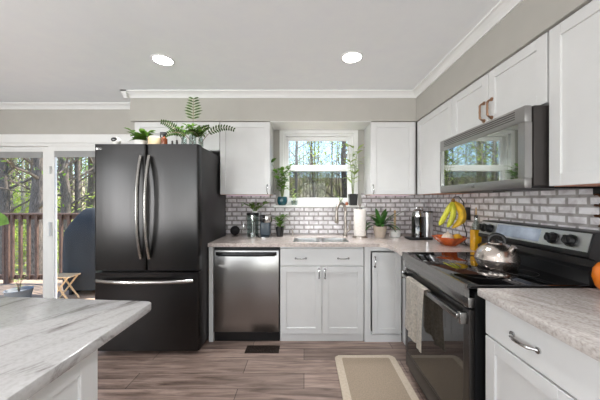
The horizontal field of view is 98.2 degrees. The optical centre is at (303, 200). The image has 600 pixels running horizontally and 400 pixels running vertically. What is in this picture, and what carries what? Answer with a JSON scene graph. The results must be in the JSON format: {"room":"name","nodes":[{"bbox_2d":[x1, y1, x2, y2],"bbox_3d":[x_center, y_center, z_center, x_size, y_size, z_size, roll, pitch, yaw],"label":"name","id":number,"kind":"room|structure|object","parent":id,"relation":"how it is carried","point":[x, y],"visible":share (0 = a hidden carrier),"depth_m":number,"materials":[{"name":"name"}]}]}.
{"room":"kitchen","nodes":[
{"label":"kitchen","id":0,"kind":"room"},
{"bbox_2d":[0,110,429,234],"bbox_3d":[-1.310,0.095,3.105,5.780,2.440,0.150,0,0,0],"label":"wall","id":1,"kind":"structure","parent":0,"point":[303,220],"depth_m":3.03,"materials":[{"name":"tile"}]},
{"bbox_2d":[0,152,42,157],"bbox_3d":[-3.485,-0.546,3.110,0.710,0.069,0.024,0,0,0],"label":"blind","id":2,"kind":"object","parent":1,"relation":"attached to","point":[2,154],"depth_m":3.10,"materials":[{"name":"white fabric"}]},
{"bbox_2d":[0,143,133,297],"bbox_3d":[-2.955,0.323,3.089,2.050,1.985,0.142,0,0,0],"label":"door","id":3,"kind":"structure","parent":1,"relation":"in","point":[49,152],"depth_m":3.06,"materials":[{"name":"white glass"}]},
{"bbox_2d":[0,134,133,142],"bbox_3d":[-2.960,0.273,3.031,2.240,2.085,0.018,0,0,0],"label":"trim","id":4,"kind":"structure","parent":1,"relation":"attached to","point":[4,138],"depth_m":3.02,"materials":[{"name":"white wood"}]},
{"bbox_2d":[54,151,94,156],"bbox_3d":[-2.495,-0.546,3.062,0.880,0.069,0.024,0,0,0],"label":"blind","id":5,"kind":"object","parent":1,"relation":"attached to","point":[56,153],"depth_m":3.05,"materials":[{"name":"white fabric"}]},
{"bbox_2d":[135,122,219,155],"bbox_3d":[-1.326,-0.671,2.872,0.892,0.303,0.314,0,0,0],"label":"upper cabinet","id":6,"kind":"object","parent":1,"relation":"attached to","point":[211,143],"visible":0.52,"depth_m":2.71,"materials":[{"name":"white wood"}]},
{"bbox_2d":[220,122,273,194],"bbox_3d":[-0.616,-0.442,2.854,0.522,0.762,0.349,0,0,0],"label":"upper cabinet","id":7,"kind":"object","parent":1,"relation":"attached to","point":[247,152],"visible":0.98,"depth_m":2.72,"materials":[{"name":"white wood"}]},
{"bbox_2d":[226,195,269,195],"bbox_3d":[-0.615,-0.056,2.860,0.470,0.010,0.020,0,0,0],"label":"light","id":8,"kind":"object","parent":7,"relation":"attached to","point":[226,195],"visible":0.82,"depth_m":2.85,"materials":[{"name":"white ceramic"}]},
{"bbox_2d":[274,130,363,206],"bbox_3d":[0.170,-0.371,3.047,1.020,0.897,0.245,0,0,0],"label":"window","id":9,"kind":"structure","parent":1,"relation":"in","point":[351,136],"depth_m":3.08,"materials":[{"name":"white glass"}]},
{"bbox_2d":[271,158,294,204],"bbox_3d":[-0.254,-0.197,2.886,0.336,0.500,0.328,0,0,0],"label":"potted plant","id":10,"kind":"object","parent":9,"relation":"on","point":[281,200],"visible":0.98,"depth_m":2.90,"materials":[{"name":"green plant"}]},
{"bbox_2d":[342,143,364,204],"bbox_3d":[0.551,-0.293,2.934,0.284,0.693,0.238,0,0,18],"label":"potted plant","id":11,"kind":"object","parent":9,"relation":"on","point":[352,198],"visible":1,"depth_m":2.91,"materials":[{"name":"green plant"}]},
{"bbox_2d":[364,122,415,194],"bbox_3d":[0.938,-0.442,2.854,0.476,0.762,0.349,0,0,0],"label":"upper cabinet","id":12,"kind":"object","parent":1,"relation":"attached to","point":[390,147],"visible":1,"depth_m":2.72,"materials":[{"name":"white wood"}]},
{"bbox_2d":[0,0,499,101],"bbox_3d":[-1.310,-1.185,-0.460,5.780,0.120,7.280,0,0,0],"label":"ceiling","id":13,"kind":"structure","parent":0,"point":[51,50],"depth_m":1.88,"materials":[{"name":"paint"}]},
{"bbox_2d":[151,54,174,65],"bbox_3d":[-1.128,-1.121,2.080,0.170,0.007,0.170,0,0,0],"label":"recessed light","id":14,"kind":"object","parent":13,"relation":"in","point":[160,59],"visible":1,"depth_m":2.07,"materials":[{"name":"white"}]},
{"bbox_2d":[341,51,362,62],"bbox_3d":[0.377,-1.121,2.040,0.170,0.007,0.170,0,0,0],"label":"recessed light","id":15,"kind":"object","parent":13,"relation":"in","point":[351,56],"visible":1,"depth_m":2.03,"materials":[{"name":"white"}]},
{"bbox_2d":[98,333,426,399],"bbox_3d":[-1.310,1.375,-0.460,5.780,0.120,7.280,0,0,0],"label":"floor","id":16,"kind":"structure","parent":0,"point":[220,370],"depth_m":2.00,"materials":[{"name":"brown wood"}]},
{"bbox_2d":[27,349,97,399],"bbox_3d":[-1.236,0.872,0.492,1.228,0.887,0.585,0,0,0],"label":"base cabinet","id":17,"kind":"object","parent":16,"relation":"on","point":[80,382],"visible":0.29,"depth_m":0.72,"materials":[{"name":"white wood"}]},
{"bbox_2d":[0,297,150,399],"bbox_3d":[-1.270,0.411,0.638,1.360,0.034,0.976,0,0,0],"label":"countertop","id":18,"kind":"structure","parent":17,"relation":"on","point":[41,339],"depth_m":0.77,"materials":[{"name":"white stone"}]},
{"bbox_2d":[0,213,8,225],"bbox_3d":[-1.356,0.088,0.976,0.470,0.611,0.205,0,0,24],"label":"rubber plant","id":19,"kind":"object","parent":18,"relation":"on","point":[3,219],"visible":1,"depth_m":0.98,"materials":[{"name":"green plant"}]},
{"bbox_2d":[95,144,225,350],"bbox_3d":[-1.335,0.418,2.549,0.889,1.793,0.872,0,0,0],"label":"refrigerator","id":20,"kind":"object","parent":16,"relation":"on","point":[159,208],"visible":0.96,"depth_m":2.20,"materials":[{"name":"black metal"}]},
{"bbox_2d":[111,137,120,143],"bbox_3d":[-1.632,-0.516,2.259,0.079,0.076,0.063,0,0,0],"label":"security camera","id":21,"kind":"object","parent":20,"relation":"on","point":[115,140],"visible":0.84,"depth_m":2.24,"materials":[{"name":"white plastic"}]},
{"bbox_2d":[126,128,155,143],"bbox_3d":[-1.412,-0.549,2.275,0.226,0.141,0.218,0,0,0],"label":"potted plant","id":22,"kind":"object","parent":20,"relation":"on","point":[138,138],"visible":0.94,"depth_m":2.23,"materials":[{"name":"green plant"}]},
{"bbox_2d":[148,134,160,143],"bbox_3d":[-1.300,-0.529,2.260,0.099,0.103,0.099,0,0,-32],"label":"candle","id":23,"kind":"object","parent":20,"relation":"on","point":[151,139],"visible":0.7,"depth_m":2.22,"materials":[{"name":"wax"}]},
{"bbox_2d":[160,132,167,143],"bbox_3d":[-1.219,-0.536,2.260,0.062,0.116,0.054,0,0,0],"label":"spray bottle","id":24,"kind":"object","parent":20,"relation":"on","point":[164,140],"visible":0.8,"depth_m":2.25,"materials":[{"name":"black plastic"}]},
{"bbox_2d":[160,119,188,143],"bbox_3d":[-1.132,-0.603,2.353,0.261,0.250,0.173,0,0,25],"label":"fern plant","id":25,"kind":"object","parent":20,"relation":"on","point":[163,120],"visible":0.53,"depth_m":2.33,"materials":[{"name":"green plant"}]},
{"bbox_2d":[165,97,209,143],"bbox_3d":[-1.033,-0.698,2.311,0.377,0.439,0.197,0,0,0],"label":"fern plant","id":26,"kind":"object","parent":20,"relation":"on","point":[171,133],"visible":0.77,"depth_m":2.30,"materials":[{"name":"green plant"}]},
{"bbox_2d":[185,124,234,144],"bbox_3d":[-0.850,-0.588,2.355,0.421,0.219,0.148,0,0,-29],"label":"fern plant","id":27,"kind":"object","parent":20,"relation":"on","point":[192,131],"visible":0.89,"depth_m":2.35,"materials":[{"name":"green plant"}]},
{"bbox_2d":[209,247,214,341],"bbox_3d":[-0.865,0.872,2.723,0.040,0.887,0.614,0,0,0],"label":"cabinet end panel","id":28,"kind":"object","parent":16,"relation":"on","point":[211,249],"visible":0.24,"depth_m":2.42,"materials":[{"name":"white wood"}]},
{"bbox_2d":[214,247,279,340],"bbox_3d":[-0.534,0.873,2.681,0.612,0.885,0.658,0,0,0],"label":"dishwasher","id":29,"kind":"object","parent":16,"relation":"on","point":[246,279],"visible":0.98,"depth_m":2.41,"materials":[{"name":"silver metal"}]},
{"bbox_2d":[245,345,279,352],"bbox_3d":[-0.365,1.311,2.295,0.296,0.006,0.115,0,0,0],"label":"floor vent","id":30,"kind":"object","parent":16,"relation":"in","point":[250,348],"visible":1,"depth_m":2.29,"materials":[{"name":"metal"}]},
{"bbox_2d":[280,247,363,340],"bbox_3d":[0.167,0.872,2.705,0.778,0.887,0.646,0,0,0],"label":"base cabinet","id":31,"kind":"object","parent":16,"relation":"on","point":[322,288],"visible":1,"depth_m":2.42,"materials":[{"name":"white wood"}]},
{"bbox_2d":[335,355,418,399],"bbox_3d":[0.504,1.306,1.667,0.496,0.017,1.035,0,0,0],"label":"kitchen mat","id":32,"kind":"object","parent":16,"relation":"on","point":[361,377],"visible":1,"depth_m":1.89,"materials":[{"name":"beige fabric"}]},
{"bbox_2d":[363,247,405,343],"bbox_3d":[1.015,0.872,2.509,0.906,0.887,1.038,0,0,0],"label":"base cabinet","id":33,"kind":"object","parent":16,"relation":"on","point":[384,287],"visible":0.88,"depth_m":2.42,"materials":[{"name":"white wood"}]},
{"bbox_2d":[208,234,474,255],"bbox_3d":[0.292,0.410,2.507,2.354,0.033,1.044,0,0,0],"label":"countertop","id":34,"kind":"structure","parent":33,"relation":"on","point":[400,244],"depth_m":2.39,"materials":[{"name":"beige stone"}]},
{"bbox_2d":[230,226,239,236],"bbox_3d":[-0.765,0.337,2.880,0.104,0.114,0.104,0,0,0],"label":"smart speaker","id":35,"kind":"object","parent":34,"relation":"on","point":[234,230],"visible":0.99,"depth_m":2.85},
{"bbox_2d":[243,212,258,236],"bbox_3d":[-0.569,0.263,2.843,0.152,0.262,0.133,0,0,19],"label":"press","id":36,"kind":"object","parent":34,"relation":"on","point":[252,234],"visible":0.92,"depth_m":2.82,"materials":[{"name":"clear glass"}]},
{"bbox_2d":[242,201,267,212],"bbox_3d":[-0.546,0.068,2.866,0.365,0.128,0.279,0,0,-36],"label":"trailing plant","id":37,"kind":"object","parent":36,"relation":"on","point":[252,205],"visible":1,"depth_m":2.82,"materials":[{"name":"green plant"}]},
{"bbox_2d":[258,214,271,237],"bbox_3d":[-0.419,0.272,2.803,0.152,0.244,0.195,0,0,0],"label":"coffee machine","id":38,"kind":"object","parent":34,"relation":"on","point":[265,220],"visible":1,"depth_m":2.79,"materials":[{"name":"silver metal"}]},
{"bbox_2d":[273,214,289,236],"bbox_3d":[-0.261,0.271,2.862,0.213,0.247,0.180,0,0,-37],"label":"potted plant","id":39,"kind":"object","parent":34,"relation":"on","point":[279,229],"visible":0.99,"depth_m":2.82,"materials":[{"name":"green plant"}]},
{"bbox_2d":[293,238,348,241],"bbox_3d":[0.165,0.497,2.625,0.560,0.195,0.320,0,0,0],"label":"sink","id":40,"kind":"object","parent":34,"relation":"in","point":[295,239],"visible":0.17,"depth_m":2.77,"materials":[{"name":"metal"}]},
{"bbox_2d":[334,202,350,236],"bbox_3d":[0.406,0.204,2.810,0.245,0.379,0.086,0,0,-41],"label":"faucet","id":41,"kind":"object","parent":34,"relation":"on","point":[336,220],"visible":0.99,"depth_m":2.85,"materials":[{"name":"silver metal"}]},
{"bbox_2d":[353,204,366,237],"bbox_3d":[0.600,0.216,2.790,0.156,0.355,0.155,0,0,0],"label":"paper towel holder","id":42,"kind":"object","parent":34,"relation":"on","point":[360,222],"visible":1,"depth_m":2.74,"materials":[{"name":"white paper"}]},
{"bbox_2d":[366,208,401,237],"bbox_3d":[0.830,0.235,2.759,0.506,0.318,0.249,0,0,0],"label":"potted plant","id":43,"kind":"object","parent":34,"relation":"on","point":[379,228],"visible":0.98,"depth_m":2.75,"materials":[{"name":"green plant"}]},
{"bbox_2d":[389,210,400,236],"bbox_3d":[1.000,0.251,2.860,0.116,0.286,0.116,0,0,0],"label":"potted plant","id":44,"kind":"object","parent":34,"relation":"on","point":[392,233],"visible":0.83,"depth_m":2.83,"materials":[{"name":"white ceramic"}]},
{"bbox_2d":[405,207,432,239],"bbox_3d":[1.190,0.227,2.662,0.279,0.334,0.164,0,0,0],"label":"espresso machine","id":45,"kind":"object","parent":34,"relation":"on","point":[421,221],"visible":1,"depth_m":2.63,"materials":[{"name":"silver metal"}]},
{"bbox_2d":[405,236,432,239],"bbox_3d":[1.165,0.383,2.650,0.230,0.022,0.140,0,0,0],"label":"drip tray","id":46,"kind":"object","parent":45,"relation":"on","point":[407,237],"depth_m":2.60,"materials":[{"name":"black plastic"}]},
{"bbox_2d":[431,196,469,246],"bbox_3d":[1.291,0.178,2.300,0.280,0.432,0.283,0,0,0],"label":"fruit bowl","id":47,"kind":"object","parent":34,"relation":"on","point":[444,241],"visible":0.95,"depth_m":2.24,"materials":[{"name":"orange ceramic"}]},
{"bbox_2d":[441,231,453,238],"bbox_3d":[1.262,0.320,2.285,0.096,0.100,0.096,0,0,0],"label":"onion","id":48,"kind":"object","parent":47,"relation":"in","point":[447,234],"visible":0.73,"depth_m":2.26,"materials":[{"name":"white food"}]},
{"bbox_2d":[438,198,465,227],"bbox_3d":[1.299,0.111,2.245,0.254,0.260,0.094,0,0,-7],"label":"banana bunch","id":49,"kind":"object","parent":47,"relation":"hanging from","point":[451,208],"visible":1,"depth_m":2.23,"materials":[{"name":"yellow food"}]},
{"bbox_2d":[470,207,481,250],"bbox_3d":[1.360,0.224,2.055,0.066,0.340,0.066,0,0,0],"label":"oil bottle","id":50,"kind":"object","parent":34,"relation":"on","point":[475,239],"visible":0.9,"depth_m":2.04,"materials":[{"name":"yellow glass"}]},
{"bbox_2d":[401,220,599,399],"bbox_3d":[1.092,0.732,1.589,0.740,1.166,0.767,0,0,0],"label":"range","id":51,"kind":"object","parent":16,"relation":"on","point":[450,364],"visible":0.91,"depth_m":1.37,"materials":[{"name":"black metal"}]},
{"bbox_2d":[405,276,430,352],"bbox_3d":[0.723,0.719,1.683,0.067,0.378,0.275,0,0,0],"label":"tea towel","id":52,"kind":"object","parent":51,"relation":"hanging from","point":[414,289],"visible":0.99,"depth_m":1.67,"materials":[{"name":"fabric"}]},
{"bbox_2d":[474,233,520,270],"bbox_3d":[1.137,0.290,1.535,0.226,0.200,0.226,0,0,0],"label":"kettle","id":53,"kind":"object","parent":51,"relation":"on","point":[496,255],"visible":1,"depth_m":1.47,"materials":[{"name":"metal"}]},
{"bbox_2d":[405,252,589,288],"bbox_3d":[1.041,0.400,1.589,0.578,0.019,0.767,0,0,0],"label":"cooktop","id":54,"kind":"object","parent":51,"relation":"in","point":[460,270],"depth_m":1.37,"materials":[{"name":"black glass"}]},
{"bbox_2d":[486,300,599,399],"bbox_3d":[1.121,0.872,0.756,0.695,0.887,0.813,0,0,0],"label":"base cabinet","id":55,"kind":"object","parent":16,"relation":"on","point":[524,362],"visible":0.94,"depth_m":0.93,"materials":[{"name":"white wood"}]},
{"bbox_2d":[477,288,599,361],"bbox_3d":[1.125,0.411,0.746,0.689,0.034,0.852,0,0,0],"label":"countertop","id":56,"kind":"structure","parent":55,"relation":"on","point":[571,316],"depth_m":0.95,"materials":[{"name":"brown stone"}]},
{"bbox_2d":[591,262,599,289],"bbox_3d":[1.332,0.331,1.110,0.144,0.126,0.144,0,0,0],"label":"orange","id":57,"kind":"object","parent":56,"relation":"on","point":[595,274],"visible":1,"depth_m":1.13,"materials":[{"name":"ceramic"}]},
{"bbox_2d":[130,0,592,129],"bbox_3d":[-0.163,-0.975,-0.480,3.286,0.300,7.040,0,0,0],"label":"wall","id":58,"kind":"structure","parent":0,"point":[527,22],"depth_m":2.70,"materials":[{"name":"beige paint"}]},
{"bbox_2d":[0,0,522,109],"bbox_3d":[-1.468,-1.094,-0.480,5.265,0.062,7.040,0,0,0],"label":"trim","id":59,"kind":"structure","parent":58,"relation":"attached to","point":[503,8],"depth_m":2.66,"materials":[{"name":"white wood"}]},
{"bbox_2d":[270,121,370,129],"bbox_3d":[0.172,-0.822,2.860,1.051,0.006,0.316,0,0,0],"label":"trim","id":60,"kind":"structure","parent":58,"relation":"attached to","point":[277,125],"depth_m":2.84,"materials":[{"name":"white wood"}]},
{"bbox_3d":[1.540,0.095,-0.480,0.120,2.440,7.040,0,0,0],"label":"wall","id":61,"kind":"structure","parent":0,"visible":0},
{"bbox_2d":[452,32,548,136],"bbox_3d":[1.306,-0.649,1.669,0.326,0.348,0.811,0,0,0],"label":"upper cabinet","id":62,"kind":"object","parent":61,"relation":"attached to","point":[522,79],"visible":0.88,"depth_m":1.51,"materials":[{"name":"white wood"}]},
{"bbox_2d":[440,105,592,192],"bbox_3d":[1.273,-0.261,1.669,0.389,0.412,0.794,0,0,0],"label":"microwave","id":63,"kind":"object","parent":62,"relation":"attached to","point":[508,152],"visible":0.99,"depth_m":1.42,"materials":[{"name":"grey metal"}]},
{"bbox_2d":[430,189,599,244],"bbox_3d":[1.475,0.170,1.665,0.010,0.509,2.730,0,0,0],"label":"wall","id":64,"kind":"structure","parent":61,"relation":"attached to","point":[561,208],"depth_m":1.72,"materials":[{"name":"brick"}]},
{"bbox_2d":[417,98,471,194],"bbox_3d":[1.325,-0.442,2.405,0.289,0.762,0.659,0,0,0],"label":"upper cabinet","id":65,"kind":"object","parent":64,"relation":"attached to","point":[436,127],"visible":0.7,"depth_m":2.41,"materials":[{"name":"white wood"}]},
{"bbox_2d":[465,207,469,219],"bbox_3d":[1.466,0.117,2.330,0.008,0.115,0.070,0,0,0],"label":"wall outlet","id":66,"kind":"object","parent":64,"relation":"attached to","point":[467,209],"visible":0.84,"depth_m":2.33,"materials":[{"name":"black plastic"}]},
{"bbox_2d":[549,0,599,186],"bbox_3d":[1.325,-0.445,0.938,0.289,0.756,0.635,0,0,0],"label":"upper cabinet","id":67,"kind":"object","parent":64,"relation":"attached to","point":[574,43],"visible":1,"depth_m":1.14,"materials":[{"name":"white wood"}]},
{"bbox_2d":[593,187,599,193],"bbox_3d":[1.433,-0.047,0.951,0.066,0.038,0.622,0,0,0],"label":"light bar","id":68,"kind":"object","parent":67,"relation":"attached to","point":[596,190],"visible":0.93,"depth_m":1.24,"materials":[{"name":"black plastic"}]},
{"bbox_2d":[593,193,599,226],"bbox_3d":[1.400,0.046,1.234,0.010,0.161,0.044,0,0,0],"label":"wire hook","id":69,"kind":"object","parent":68,"relation":"hanging from","point":[595,194],"visible":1,"depth_m":1.24,"materials":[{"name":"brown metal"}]},
{"label":"outside","id":70,"kind":"structure","parent":0,"visible":0},
{"bbox_2d":[15,177,341,279],"bbox_3d":[-20.000,-1.590,41.800,150.000,11.367,77.000,0,0,0],"label":"ground","id":71,"kind":"structure","parent":70,"point":[24,271],"depth_m":56.31,"materials":[{"name":"green plant"}]},
{"bbox_2d":[7,159,29,201],"bbox_3d":[-14.304,-1.284,11.629,4.248,10.794,4.993,0,0,-38],"label":"tree","id":72,"kind":"object","parent":71,"relation":"on","point":[7,159],"visible":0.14,"depth_m":12.17,"materials":[{"name":"green plant"}]},
{"bbox_2d":[8,158,30,212],"bbox_3d":[-15.776,-4.592,14.859,4.373,17.171,7.535,0,0,2],"label":"tree","id":73,"kind":"object","parent":71,"relation":"on","point":[16,173],"visible":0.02,"depth_m":14.34,"materials":[{"name":"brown plant"}]},
{"bbox_2d":[9,158,30,234],"bbox_3d":[-15.922,-1.010,14.204,4.834,9.884,3.502,0,0,44],"label":"tree","id":74,"kind":"object","parent":71,"relation":"on","point":[19,158],"visible":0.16,"depth_m":14.26,"materials":[{"name":"green plant"}]},
{"bbox_2d":[15,219,25,272],"bbox_3d":[-14.268,2.374,12.936,1.730,3.402,1.861,0,0,21],"label":"shrub","id":75,"kind":"object","parent":71,"relation":"on","point":[24,243],"visible":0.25,"depth_m":13.00,"materials":[{"name":"green plant"}]},
{"bbox_2d":[13,181,29,259],"bbox_3d":[-17.223,1.446,15.934,2.947,5.388,2.739,0,0,9],"label":"shrub","id":76,"kind":"object","parent":71,"relation":"on","point":[17,181],"visible":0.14,"depth_m":15.81,"materials":[{"name":"green plant"}]},
{"bbox_2d":[1,157,70,279],"bbox_3d":[-8.415,-4.295,7.339,4.336,17.028,7.472,0,0,-27],"label":"tree","id":77,"kind":"object","parent":71,"relation":"on","point":[36,168],"visible":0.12,"depth_m":7.92,"materials":[{"name":"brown plant"}]},
{"bbox_2d":[0,157,92,279],"bbox_3d":[-11.346,-2.963,9.504,6.351,14.474,3.686,0,0,-26],"label":"tree","id":78,"kind":"object","parent":71,"relation":"on","point":[5,200],"visible":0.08,"depth_m":9.28,"materials":[{"name":"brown plant"}]},
{"bbox_2d":[10,157,82,212],"bbox_3d":[-16.680,-4.671,15.778,7.746,17.289,8.085,0,0,-10],"label":"tree","id":79,"kind":"object","parent":71,"relation":"on","point":[19,175],"visible":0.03,"depth_m":15.59,"materials":[{"name":"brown plant"}]},
{"bbox_2d":[0,157,94,234],"bbox_3d":[-9.655,-3.414,9.673,3.902,15.325,6.725,0,0,36],"label":"tree","id":80,"kind":"object","parent":71,"relation":"on","point":[65,195],"visible":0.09,"depth_m":9.73,"materials":[{"name":"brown plant"}]},
{"bbox_2d":[0,157,94,238],"bbox_3d":[-9.126,-2.967,10.292,6.494,14.495,6.779,0,0,36],"label":"tree","id":81,"kind":"object","parent":71,"relation":"on","point":[76,171],"visible":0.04,"depth_m":10.14,"materials":[{"name":"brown plant"}]},
{"bbox_2d":[9,158,86,264],"bbox_3d":[-16.036,-2.102,15.127,5.601,12.109,4.765,0,0,-44],"label":"tree","id":82,"kind":"object","parent":71,"relation":"on","point":[22,164],"visible":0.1,"depth_m":14.81,"materials":[{"name":"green plant"}]},
{"bbox_2d":[12,157,87,212],"bbox_3d":[-16.467,-4.913,18.592,7.816,17.447,8.159,0,0,34],"label":"tree","id":83,"kind":"object","parent":71,"relation":"on","point":[71,165],"visible":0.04,"depth_m":18.63,"materials":[{"name":"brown plant"}]},
{"bbox_2d":[24,157,87,212],"bbox_3d":[-14.078,-4.078,15.824,7.470,15.974,7.156,0,0,26],"label":"tree","id":84,"kind":"object","parent":71,"relation":"on","point":[73,176],"visible":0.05,"depth_m":15.65,"materials":[{"name":"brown plant"}]},
{"bbox_2d":[57,194,84,249],"bbox_3d":[-16.362,1.556,17.512,2.416,4.751,2.599,0,0,-34],"label":"shrub","id":85,"kind":"object","parent":71,"relation":"on","point":[72,194],"visible":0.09,"depth_m":17.48,"materials":[{"name":"green plant"}]},
{"bbox_2d":[80,158,85,209],"bbox_3d":[-22.654,-4.265,26.571,6.638,14.194,6.359,0,0,5],"label":"tree","id":86,"kind":"object","parent":71,"relation":"on","point":[82,158],"visible":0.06,"depth_m":26.30,"materials":[{"name":"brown plant"}]},
{"bbox_2d":[80,157,94,207],"bbox_3d":[-8.938,-5.175,10.611,8.722,19.010,4.482,0,0,36],"label":"tree","id":87,"kind":"object","parent":71,"relation":"on","point":[91,184],"visible":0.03,"depth_m":11.11,"materials":[{"name":"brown plant"}]},
{"bbox_2d":[289,141,305,195],"bbox_3d":[-1.074,-3.377,33.178,4.569,9.877,3.887,0,0,25],"label":"tree","id":88,"kind":"object","parent":71,"relation":"on","point":[294,141],"visible":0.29,"depth_m":33.39,"materials":[{"name":"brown plant"}]},
{"bbox_2d":[289,141,305,196],"bbox_3d":[-1.546,-4.755,34.661,4.399,12.416,6.072,0,0,-36],"label":"tree","id":89,"kind":"object","parent":71,"relation":"on","point":[291,180],"visible":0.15,"depth_m":34.59,"materials":[{"name":"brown plant"}]},
{"bbox_2d":[291,141,306,197],"bbox_3d":[-0.762,-4.715,38.625,4.037,11.392,5.571,0,0,32],"label":"tree","id":90,"kind":"object","parent":71,"relation":"on","point":[295,141],"visible":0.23,"depth_m":38.35,"materials":[{"name":"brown plant"}]},
{"bbox_2d":[299,141,309,197],"bbox_3d":[-0.037,-4.319,37.262,5.105,10.917,4.891,0,0,29],"label":"tree","id":91,"kind":"object","parent":71,"relation":"on","point":[303,141],"visible":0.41,"depth_m":37.01,"materials":[{"name":"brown plant"}]},
{"bbox_2d":[289,141,338,197],"bbox_3d":[0.742,-0.869,11.840,4.110,9.365,2.385,0,0,-13],"label":"tree","id":92,"kind":"object","parent":71,"relation":"on","point":[310,156],"visible":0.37,"depth_m":11.87,"materials":[{"name":"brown plant"}]},
{"bbox_2d":[293,141,338,192],"bbox_3d":[1.264,-5.750,30.448,7.307,15.625,7.000,0,0,20],"label":"tree","id":93,"kind":"object","parent":71,"relation":"on","point":[313,141],"visible":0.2,"depth_m":30.61,"materials":[{"name":"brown plant"}]},
{"bbox_2d":[293,141,339,197],"bbox_3d":[0.360,-1.367,16.793,4.801,10.379,4.084,0,0,-36],"label":"tree","id":94,"kind":"object","parent":71,"relation":"on","point":[310,190],"visible":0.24,"depth_m":17.03,"materials":[{"name":"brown plant"}]},
{"bbox_2d":[289,141,345,197],"bbox_3d":[-0.571,-1.930,9.668,4.788,12.167,5.628,0,0,-21],"label":"tree","id":95,"kind":"object","parent":71,"relation":"on","point":[296,173],"visible":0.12,"depth_m":9.50,"materials":[{"name":"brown plant"}]},
{"bbox_2d":[291,141,346,197],"bbox_3d":[1.696,-3.548,10.211,6.818,15.220,7.118,0,0,-42],"label":"tree","id":96,"kind":"object","parent":71,"relation":"on","point":[343,149],"visible":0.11,"depth_m":9.91,"materials":[{"name":"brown plant"}]},
{"bbox_2d":[308,142,329,196],"bbox_3d":[2.264,-3.411,32.806,3.570,10.075,4.927,0,0,28],"label":"tree","id":97,"kind":"object","parent":71,"relation":"on","point":[324,142],"visible":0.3,"depth_m":32.96,"materials":[{"name":"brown plant"}]},
{"bbox_2d":[303,141,337,197],"bbox_3d":[1.801,-5.302,30.207,6.682,14.916,6.975,0,0,-21],"label":"tree","id":98,"kind":"object","parent":71,"relation":"on","point":[318,180],"visible":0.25,"depth_m":29.94,"materials":[{"name":"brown plant"}]},
{"bbox_2d":[311,142,333,197],"bbox_3d":[2.436,-2.662,30.517,4.267,9.225,3.630,0,0,1],"label":"tree","id":99,"kind":"object","parent":71,"relation":"on","point":[323,142],"visible":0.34,"depth_m":30.54,"materials":[{"name":"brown plant"}]},
{"bbox_2d":[306,141,346,197],"bbox_3d":[2.423,-3.628,23.925,6.128,13.247,5.213,0,0,-10],"label":"tree","id":100,"kind":"object","parent":71,"relation":"on","point":[332,161],"visible":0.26,"depth_m":24.13,"materials":[{"name":"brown plant"}]},
{"bbox_2d":[308,141,346,197],"bbox_3d":[2.699,-1.777,20.613,4.581,10.225,4.782,0,0,-29],"label":"tree","id":101,"kind":"object","parent":71,"relation":"on","point":[339,181],"visible":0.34,"depth_m":20.69,"materials":[{"name":"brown plant"}]},
{"bbox_2d":[317,143,341,197],"bbox_3d":[3.009,-3.164,27.799,5.252,11.232,5.032,0,0,35],"label":"tree","id":102,"kind":"object","parent":71,"relation":"on","point":[331,143],"visible":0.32,"depth_m":27.68,"materials":[{"name":"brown plant"}]},
{"bbox_2d":[315,141,346,197],"bbox_3d":[3.236,-4.460,28.369,6.365,13.761,5.415,0,0,36],"label":"tree","id":103,"kind":"object","parent":71,"relation":"on","point":[337,141],"visible":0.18,"depth_m":28.38,"materials":[{"name":"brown plant"}]},
{"bbox_2d":[316,142,346,196],"bbox_3d":[3.252,-3.084,21.126,5.770,12.879,6.023,0,0,-43],"label":"tree","id":104,"kind":"object","parent":71,"relation":"on","point":[340,142],"visible":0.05,"depth_m":21.45,"materials":[{"name":"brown plant"}]},
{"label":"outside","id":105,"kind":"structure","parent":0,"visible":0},
{"bbox_2d":[0,280,94,299],"bbox_3d":[-3.550,1.610,4.212,8.900,0.030,2.023,0,0,0],"label":"deck","id":106,"kind":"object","parent":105,"point":[37,292],"visible":0.02,"depth_m":4.61,"materials":[{"name":"brown wood"}]},
{"bbox_2d":[3,273,33,297],"bbox_3d":[-4.550,1.372,4.150,0.340,0.446,0.338,0,0,0],"label":"planter box","id":107,"kind":"object","parent":106,"relation":"on","point":[22,291],"visible":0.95,"depth_m":4.14,"materials":[{"name":"grey"}]},
{"bbox_2d":[0,213,78,283],"bbox_3d":[-4.200,0.920,5.020,7.400,1.350,0.140,0,0,0],"label":"deck railing","id":108,"kind":"object","parent":106,"relation":"on","point":[8,230],"visible":0.28,"depth_m":4.96,"materials":[{"name":"brown wood"}]},
{"bbox_2d":[57,273,80,298],"bbox_3d":[-3.840,1.399,4.175,0.342,0.408,0.230,0,0,0],"label":"folding stool","id":109,"kind":"object","parent":106,"relation":"on","point":[65,276],"visible":0.72,"depth_m":4.20,"materials":[{"name":"brown wood"}]},
{"bbox_2d":[62,208,95,294],"bbox_3d":[-3.721,0.863,4.599,0.741,1.465,0.597,0,0,0],"label":"covered grill","id":110,"kind":"object","parent":106,"relation":"on","point":[78,254],"visible":0.5,"depth_m":4.32,"materials":[{"name":"black fabric"}]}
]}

